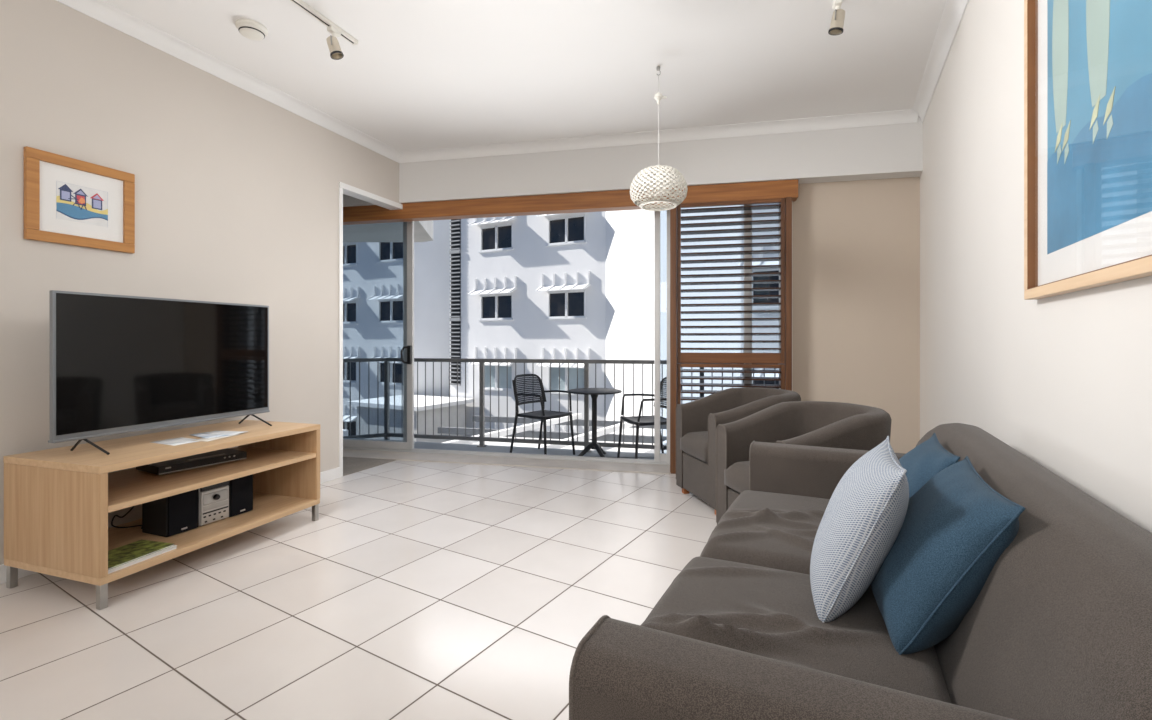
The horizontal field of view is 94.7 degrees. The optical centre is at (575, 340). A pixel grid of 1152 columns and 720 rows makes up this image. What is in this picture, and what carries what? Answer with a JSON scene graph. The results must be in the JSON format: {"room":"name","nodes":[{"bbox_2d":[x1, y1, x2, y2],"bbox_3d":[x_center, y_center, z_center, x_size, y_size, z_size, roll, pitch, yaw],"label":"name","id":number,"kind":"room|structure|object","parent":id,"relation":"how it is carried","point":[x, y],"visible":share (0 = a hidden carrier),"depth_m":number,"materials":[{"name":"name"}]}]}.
{"room":"living room","nodes":[
{"label":"living room","id":0,"kind":"room"},
{"bbox_2d":[0,0,400,564],"bbox_3d":[-2.789,-0.315,1.942,0.100,2.800,6.555,0,0,20],"label":"wall","id":1,"kind":"structure","parent":0,"point":[237,191],"depth_m":3.04,"materials":[{"name":"beige paint"}]},
{"bbox_2d":[24,146,134,253],"bbox_3d":[-2.457,-0.682,2.649,0.026,0.425,0.442,0,0,20],"label":"framed picture","id":2,"kind":"object","parent":1,"relation":"attached to","point":[68,201],"visible":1,"depth_m":2.62,"materials":[{"name":"brown wood"}]},
{"bbox_2d":[56,181,107,226],"bbox_3d":[-2.457,-0.679,2.648,0.002,0.182,0.210,0,0,20],"label":"print","id":3,"kind":"object","parent":2,"relation":"attached to","point":[80,204],"depth_m":2.64,"materials":[{"name":"multicoloured paper"}]},
{"bbox_2d":[0,467,340,583],"bbox_3d":[-2.879,1.042,1.540,0.015,0.085,5.740,0,0,20],"label":"baseboard","id":4,"kind":"structure","parent":1,"relation":"attached to","point":[335,473],"depth_m":4.03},
{"bbox_2d":[56,0,400,162],"bbox_3d":[-2.712,-1.677,1.899,0.076,0.075,6.530,0,0,20],"label":"crown molding","id":5,"kind":"structure","parent":1,"relation":"attached to","point":[102,11],"depth_m":3.26,"materials":[{"name":"white paint"}]},
{"bbox_2d":[339,182,402,476],"bbox_3d":[-1.788,-0.090,4.612,0.124,2.350,0.802,0,0,20],"label":"frame","id":6,"kind":"object","parent":1,"relation":"attached to","point":[346,189],"depth_m":4.25,"materials":[{"name":"white paint"}]},
{"bbox_2d":[0,457,716,719],"bbox_3d":[-1.816,1.143,1.985,7.493,0.124,7.317,0,0,20],"label":"floor","id":7,"kind":"structure","parent":0,"point":[418,590],"depth_m":2.18,"materials":[{"name":"tile"}]},
{"bbox_2d":[3,420,319,609],"bbox_3d":[-2.031,0.795,2.776,0.635,0.580,1.150,0,0,18],"label":"tv cabinet","id":8,"kind":"object","parent":7,"relation":"on","point":[58,502],"visible":0.75,"depth_m":2.38,"materials":[{"name":"brown wood"}]},
{"bbox_2d":[111,506,141,528],"bbox_3d":[-2.268,0.858,2.787,0.143,0.193,0.242,0,0,0],"label":"power cord","id":9,"kind":"object","parent":8,"relation":"on","point":[133,506],"visible":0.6,"depth_m":2.71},
{"bbox_2d":[108,545,176,573],"bbox_3d":[-1.979,0.949,2.341,0.210,0.013,0.285,0,0,16],"label":"catalogue","id":10,"kind":"object","parent":8,"relation":"on","point":[174,546],"visible":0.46,"depth_m":2.31,"materials":[{"name":"white paper"}]},
{"bbox_2d":[108,539,173,569],"bbox_3d":[-1.987,0.939,2.342,0.205,0.006,0.280,0,0,15],"label":"magazine","id":11,"kind":"object","parent":10,"relation":"on","point":[130,552],"visible":0.64,"depth_m":2.36,"materials":[{"name":"green paper"}]},
{"bbox_2d":[48,290,271,454],"bbox_3d":[-2.061,0.143,2.765,0.260,0.721,1.062,0,0,19],"label":"television","id":12,"kind":"object","parent":8,"relation":"on","point":[119,364],"visible":1,"depth_m":2.62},
{"bbox_2d":[142,489,197,536],"bbox_3d":[-2.042,0.843,2.679,0.202,0.225,0.150,0,0,21],"label":"speaker","id":13,"kind":"object","parent":8,"relation":"on","point":[175,514],"visible":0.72,"depth_m":2.62},
{"bbox_2d":[150,437,198,445],"bbox_3d":[-2.001,0.504,2.671,0.210,0.002,0.150,0,0,24],"label":"leaflet","id":14,"kind":"object","parent":8,"relation":"on","point":[174,441],"visible":1,"depth_m":2.66,"materials":[{"name":"white paper"}]},
{"bbox_2d":[136,448,246,474],"bbox_3d":[-2.079,0.650,2.889,0.247,0.048,0.430,0,0,29],"label":"dvd player","id":15,"kind":"object","parent":8,"relation":"on","point":[223,455],"visible":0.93,"depth_m":2.81},
{"bbox_2d":[108,447,315,512],"bbox_3d":[-2.028,0.687,2.775,0.621,0.026,1.090,0,0,18],"label":"shelf","id":16,"kind":"object","parent":8,"relation":"attached to","point":[130,487],"depth_m":2.64,"materials":[{"name":"brown wood"}]},
{"bbox_2d":[198,481,228,525],"bbox_3d":[-1.987,0.842,2.825,0.237,0.226,0.154,0,0,21],"label":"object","id":17,"kind":"object","parent":8,"relation":"on","point":[213,500],"visible":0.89,"depth_m":2.78,"materials":[{"name":"silver metal"}]},
{"bbox_2d":[190,432,236,438],"bbox_3d":[-1.941,0.500,2.844,0.210,0.002,0.150,0,0,32],"label":"leaflet","id":18,"kind":"object","parent":8,"relation":"on","point":[206,436],"visible":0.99,"depth_m":2.81,"materials":[{"name":"white paper"}]},
{"bbox_2d":[202,431,248,434],"bbox_3d":[-1.909,0.498,2.890,0.200,0.002,0.100,0,0,8],"label":"leaflet","id":19,"kind":"object","parent":18,"relation":"on","point":[211,432],"visible":1,"depth_m":2.89,"materials":[{"name":"white paper"}]},
{"bbox_2d":[192,434,239,441],"bbox_3d":[-1.872,0.502,2.767,0.100,0.002,0.210,0,0,10],"label":"leaflet","id":20,"kind":"object","parent":8,"relation":"on","point":[214,438],"visible":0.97,"depth_m":2.73,"materials":[{"name":"white paper"}]},
{"bbox_2d":[228,474,252,516],"bbox_3d":[-1.929,0.843,2.963,0.202,0.225,0.135,0,0,21],"label":"speaker","id":21,"kind":"object","parent":8,"relation":"on","point":[240,489],"visible":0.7,"depth_m":2.92},
{"bbox_2d":[343,449,670,473],"bbox_3d":[-1.838,1.090,5.035,5.400,0.030,0.296,0,0,12],"label":"door track","id":22,"kind":"object","parent":7,"relation":"on","point":[407,456],"depth_m":4.74,"materials":[{"name":"white powder-coated aluminium"}]},
{"bbox_2d":[670,197,791,473],"bbox_3d":[1.245,-0.022,4.317,0.940,2.215,0.155,0,0,12],"label":"shutter","id":23,"kind":"object","parent":7,"relation":"on","point":[782,360],"visible":0.69,"depth_m":4.28,"materials":[{"name":"brown wood"}]},
{"bbox_2d":[676,388,800,514],"bbox_3d":[1.125,0.710,3.615,0.720,0.750,0.656,0,0,-13],"label":"tub chair","id":24,"kind":"object","parent":7,"relation":"on","point":[697,421],"visible":0.44,"depth_m":3.62,"materials":[{"name":"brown fabric"}]},
{"bbox_2d":[680,431,707,462],"bbox_3d":[1.042,0.704,3.596,0.550,0.163,0.392,0,0,-13],"label":"seat cushion","id":25,"kind":"object","parent":24,"relation":"on","point":[693,444],"depth_m":3.55,"materials":[{"name":"grey fabric"}]},
{"bbox_2d":[716,401,891,523],"bbox_3d":[1.185,0.710,2.724,0.720,0.750,0.656,0,0,-16],"label":"tub chair","id":26,"kind":"object","parent":7,"relation":"on","point":[808,423],"visible":0.22,"depth_m":2.84,"materials":[{"name":"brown fabric"}]},
{"bbox_2d":[724,461,748,492],"bbox_3d":[1.104,0.704,2.700,0.550,0.163,0.392,0,0,-16],"label":"seat cushion","id":27,"kind":"object","parent":26,"relation":"on","point":[736,473],"depth_m":2.73,"materials":[{"name":"grey fabric"}]},
{"bbox_2d":[569,423,1151,719],"bbox_3d":[0.739,0.692,1.370,0.927,0.787,1.802,0,0,26],"label":"sofa","id":28,"kind":"object","parent":7,"relation":"on","point":[1059,627],"visible":0.73,"depth_m":0.83,"materials":[{"name":"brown fabric"}]},
{"bbox_2d":[700,490,870,586],"bbox_3d":[0.767,0.664,1.776,0.579,0.212,0.735,0,0,26],"label":"seat cushion","id":29,"kind":"object","parent":28,"relation":"on","point":[776,529],"depth_m":1.68,"materials":[{"name":"grey fabric"}]},
{"bbox_2d":[641,556,951,703],"bbox_3d":[0.424,0.660,1.106,0.597,0.221,0.735,0,0,26],"label":"seat cushion","id":30,"kind":"object","parent":28,"relation":"on","point":[758,610],"depth_m":1.09,"materials":[{"name":"grey fabric"}]},
{"bbox_2d":[810,436,908,622],"bbox_3d":[0.672,0.431,1.268,0.204,0.356,0.423,0,0,26],"label":"cushion","id":31,"kind":"object","parent":28,"relation":"on","point":[864,515],"visible":1,"depth_m":1.12,"materials":[{"name":"white fabric"}]},
{"bbox_2d":[899,433,959,497],"bbox_3d":[1.002,0.443,1.585,0.194,0.289,0.403,0,0,26],"label":"cushion","id":32,"kind":"object","parent":28,"relation":"on","point":[923,462],"visible":0.29,"depth_m":1.48,"materials":[{"name":"blue fabric"}]},
{"bbox_2d":[871,456,1025,654],"bbox_3d":[0.784,0.450,1.174,0.243,0.324,0.463,0,0,26],"label":"cushion","id":33,"kind":"object","parent":28,"relation":"on","point":[955,528],"visible":0.8,"depth_m":1.02,"materials":[{"name":"blue fabric"}]},
{"bbox_2d":[343,220,432,241],"bbox_3d":[-2.884,-1.650,6.251,12.233,0.270,3.798,0,0,0],"label":"ceiling","id":34,"kind":"structure","parent":0,"point":[423,230],"depth_m":7.48,"materials":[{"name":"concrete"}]},
{"bbox_2d":[103,0,946,151],"bbox_3d":[-1.930,-1.775,2.140,7.917,0.120,7.739,0,0,21],"label":"ceiling","id":35,"kind":"structure","parent":0,"point":[419,74],"depth_m":3.25,"materials":[{"name":"white paint"}]},
{"bbox_2d":[235,19,267,40],"bbox_3d":[-1.770,-1.689,2.900,0.154,0.052,0.154,0,0,0],"label":"smoke detector","id":36,"kind":"object","parent":35,"relation":"attached to","point":[248,28],"visible":1,"depth_m":2.86,"materials":[{"name":"white plastic"}]},
{"bbox_2d":[290,0,357,59],"bbox_3d":[-1.534,-1.626,2.281,0.096,0.178,1.606,0,0,20],"label":"track light","id":37,"kind":"object","parent":35,"relation":"attached to","point":[336,53],"visible":1,"depth_m":2.86,"materials":[{"name":"white plastic"}]},
{"bbox_2d":[630,66,687,210],"bbox_3d":[0.515,-1.278,3.320,0.357,0.875,0.357,0,0,0],"label":"pendant lamp","id":38,"kind":"object","parent":35,"relation":"hanging from","point":[659,171],"visible":1,"depth_m":3.23,"materials":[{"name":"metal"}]},
{"bbox_2d":[828,0,844,34],"bbox_3d":[1.064,-1.626,2.000,0.091,0.178,1.506,0,0,19],"label":"track light","id":39,"kind":"object","parent":35,"relation":"attached to","point":[838,17],"visible":1,"depth_m":2.63,"materials":[{"name":"white plastic"}]},
{"bbox_2d":[414,442,653,459],"bbox_3d":[-0.957,1.275,5.574,6.900,0.180,0.971,0,0,12],"label":"floor","id":40,"kind":"structure","parent":0,"point":[420,445],"depth_m":5.75,"materials":[{"name":"grey tile"}]},
{"bbox_2d":[510,374,574,454],"bbox_3d":[-0.354,0.770,5.515,0.523,0.834,0.492,0,0,38],"label":"balcony chair","id":41,"kind":"object","parent":40,"relation":"on","point":[543,415],"visible":1,"depth_m":5.53,"materials":[{"name":"black plastic"}]},
{"bbox_2d":[343,358,775,451],"bbox_3d":[-0.711,0.693,5.804,5.481,0.985,0.867,0,0,3],"label":"balcony railing","id":42,"kind":"object","parent":40,"relation":"on","point":[386,434],"visible":0.48,"depth_m":5.97,"materials":[{"name":"black metal"}]},
{"bbox_2d":[567,388,621,456],"bbox_3d":[0.185,0.839,5.340,0.552,0.692,0.552,0,0,0],"label":"table","id":43,"kind":"object","parent":40,"relation":"on","point":[594,392],"visible":0.91,"depth_m":5.31,"materials":[{"name":"black metal"}]},
{"bbox_2d":[617,377,681,458],"bbox_3d":[0.718,0.770,5.107,0.523,0.834,0.492,0,0,-16],"label":"balcony chair","id":44,"kind":"object","parent":40,"relation":"on","point":[639,420],"visible":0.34,"depth_m":5.22,"materials":[{"name":"black plastic"}]},
{"bbox_2d":[343,116,922,206],"bbox_3d":[-0.821,-1.496,5.005,7.800,0.438,0.550,0,0,12],"label":"wall","id":45,"kind":"structure","parent":0,"point":[894,150],"depth_m":4.34,"materials":[{"name":"white paint"}]},
{"bbox_2d":[343,179,797,224],"bbox_3d":[-1.354,-1.205,4.930,6.390,0.144,0.126,0,0,12],"label":"pelmet","id":46,"kind":"structure","parent":45,"relation":"attached to","point":[615,200],"depth_m":4.64,"materials":[{"name":"brown wood"}]},
{"bbox_2d":[400,109,917,162],"bbox_3d":[0.461,-1.677,4.406,4.280,0.075,0.076,0,0,12],"label":"crown molding","id":47,"kind":"structure","parent":45,"relation":"attached to","point":[909,115],"depth_m":4.34,"materials":[{"name":"white paint"}]},
{"bbox_2d":[793,177,919,453],"bbox_3d":[2.363,-0.115,4.268,1.265,2.400,0.135,0,0,12],"label":"wall","id":48,"kind":"structure","parent":0,"point":[856,244],"depth_m":4.22,"materials":[{"name":"beige paint"}]},
{"bbox_2d":[343,203,779,464],"bbox_3d":[-1.285,-0.081,5.105,6.250,2.392,0.144,0,0,12],"label":"door","id":49,"kind":"structure","parent":48,"relation":"in","point":[407,352],"depth_m":4.89,"materials":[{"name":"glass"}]},
{"bbox_2d":[920,0,1151,533],"bbox_3d":[1.190,-0.315,1.007,0.122,2.800,7.420,0,0,26],"label":"wall","id":50,"kind":"structure","parent":0,"point":[1064,381],"depth_m":2.00,"materials":[{"name":"beige paint"}]},
{"bbox_2d":[913,0,968,121],"bbox_3d":[1.101,-1.677,1.046,0.076,0.075,7.410,0,0,26],"label":"crown molding","id":51,"kind":"structure","parent":50,"relation":"attached to","point":[954,10],"depth_m":3.10,"materials":[{"name":"white paint"}]},
{"bbox_2d":[1024,0,1151,299],"bbox_3d":[1.242,-0.680,1.288,0.034,1.100,0.860,0,0,26],"label":"framed picture","id":52,"kind":"object","parent":50,"relation":"attached to","point":[1088,63],"visible":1,"depth_m":1.33,"materials":[{"name":"blue paper"}]},
{"bbox_2d":[1047,0,1151,253],"bbox_3d":[1.253,-0.723,1.292,0.003,0.935,0.607,0,0,27],"label":"print","id":53,"kind":"object","parent":52,"relation":"attached to","point":[1099,52],"depth_m":1.26},
{"label":"outside","id":54,"kind":"structure","parent":0,"visible":0},
{"bbox_3d":[0.000,7.235,20.000,120.000,0.300,80.000,0,0,0],"label":"ground","id":55,"kind":"structure","parent":54,"visible":0},
{"bbox_2d":[343,395,472,442],"bbox_3d":[-12.294,4.710,20.801,13.800,4.750,8.900,0,0,28],"label":"terrace","id":56,"kind":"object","parent":55,"relation":"on","point":[398,398],"visible":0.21,"depth_m":20.13,"materials":[{"name":"concrete"}]},
{"bbox_2d":[438,413,666,452],"bbox_3d":[1.927,4.640,12.349,12.400,4.890,8.400,0,0,14],"label":"carport","id":57,"kind":"object","parent":55,"relation":"on","point":[647,439],"visible":0.08,"depth_m":14.14,"materials":[{"name":"white concrete"}]},
{"bbox_2d":[343,203,778,435],"bbox_3d":[-3.162,-0.415,19.602,8.156,15.000,34.878,0,0,-44],"label":"apartment building","id":58,"kind":"structure","parent":55,"relation":"on","point":[566,285],"depth_m":20.26,"materials":[{"name":"white concrete"}]},
{"bbox_2d":[343,405,356,421],"bbox_3d":[-11.095,3.375,25.032,2.040,0.700,0.500,0,0,28],"label":"hood","id":59,"kind":"object","parent":58,"relation":"attached to","point":[346,408],"depth_m":24.96,"materials":[{"name":"white concrete"}]},
{"bbox_2d":[343,346,359,358],"bbox_3d":[-11.095,0.605,25.032,2.040,0.700,0.500,0,0,28],"label":"hood","id":60,"kind":"object","parent":58,"relation":"attached to","point":[348,351],"depth_m":24.96,"materials":[{"name":"white concrete"}]},
{"bbox_2d":[343,287,359,301],"bbox_3d":[-11.095,-2.175,25.032,2.040,0.700,0.500,0,0,28],"label":"hood","id":61,"kind":"object","parent":58,"relation":"attached to","point":[350,294],"depth_m":24.95,"materials":[{"name":"white concrete"}]},
{"bbox_2d":[366,284,402,299],"bbox_3d":[-8.435,-2.175,23.623,2.040,0.700,0.500,0,0,28],"label":"hood","id":62,"kind":"object","parent":58,"relation":"attached to","point":[380,291],"depth_m":23.80,"materials":[{"name":"white concrete"}]},
{"bbox_2d":[372,347,400,362],"bbox_3d":[-8.435,0.605,23.623,2.040,0.700,0.500,0,0,28],"label":"hood","id":63,"kind":"object","parent":58,"relation":"attached to","point":[378,352],"depth_m":23.92,"materials":[{"name":"white concrete"}]},
{"bbox_2d":[449,219,460,384],"bbox_3d":[-5.018,-2.140,22.034,0.524,7.950,0.336,0,0,0],"label":"vent","id":64,"kind":"object","parent":58,"relation":"attached to","point":[455,224],"depth_m":22.04,"materials":[{"name":"black metal"}]},
{"bbox_2d":[467,347,516,365],"bbox_3d":[-3.309,0.605,20.909,2.040,0.700,0.500,0,0,28],"label":"hood","id":65,"kind":"object","parent":58,"relation":"attached to","point":[479,352],"depth_m":21.04,"materials":[{"name":"white concrete"}]},
{"bbox_2d":[467,276,516,294],"bbox_3d":[-3.309,-2.175,20.909,2.040,0.700,0.500,0,0,28],"label":"hood","id":66,"kind":"object","parent":58,"relation":"attached to","point":[483,285],"depth_m":21.04,"materials":[{"name":"white concrete"}]},
{"bbox_2d":[467,216,516,225],"bbox_3d":[-3.309,-4.925,20.909,2.040,0.700,0.500,0,0,28],"label":"hood","id":67,"kind":"object","parent":58,"relation":"attached to","point":[509,220],"depth_m":21.00,"materials":[{"name":"white concrete"}]},
{"bbox_2d":[474,415,516,428],"bbox_3d":[-3.309,3.375,20.909,2.040,0.700,0.500,0,0,28],"label":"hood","id":68,"kind":"object","parent":58,"relation":"attached to","point":[494,425],"depth_m":21.09,"materials":[{"name":"white concrete"}]},
{"bbox_2d":[536,213,566,216],"bbox_3d":[-0.498,-4.925,19.421,2.040,0.700,0.500,0,0,28],"label":"hood","id":69,"kind":"object","parent":58,"relation":"attached to","point":[565,214],"depth_m":19.69,"materials":[{"name":"white concrete"}]},
{"bbox_2d":[535,348,589,367],"bbox_3d":[-0.498,0.605,19.421,2.040,0.700,0.500,0,0,28],"label":"hood","id":70,"kind":"object","parent":58,"relation":"attached to","point":[545,353],"depth_m":19.55,"materials":[{"name":"white concrete"}]},
{"bbox_2d":[535,271,589,291],"bbox_3d":[-0.498,-2.175,19.421,2.040,0.700,0.500,0,0,28],"label":"hood","id":71,"kind":"object","parent":58,"relation":"attached to","point":[552,281],"depth_m":19.57,"materials":[{"name":"white concrete"}]},
{"bbox_2d":[542,425,589,431],"bbox_3d":[-0.498,3.375,19.421,2.040,0.700,0.500,0,0,28],"label":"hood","id":72,"kind":"object","parent":58,"relation":"attached to","point":[563,428],"depth_m":19.62,"materials":[{"name":"white concrete"}]},
{"bbox_2d":[738,242,778,265],"bbox_3d":[5.067,-2.175,13.131,2.040,0.700,0.500,0,0,28],"label":"hood","id":73,"kind":"object","parent":58,"relation":"attached to","point":[767,247],"depth_m":13.50,"materials":[{"name":"white concrete"}]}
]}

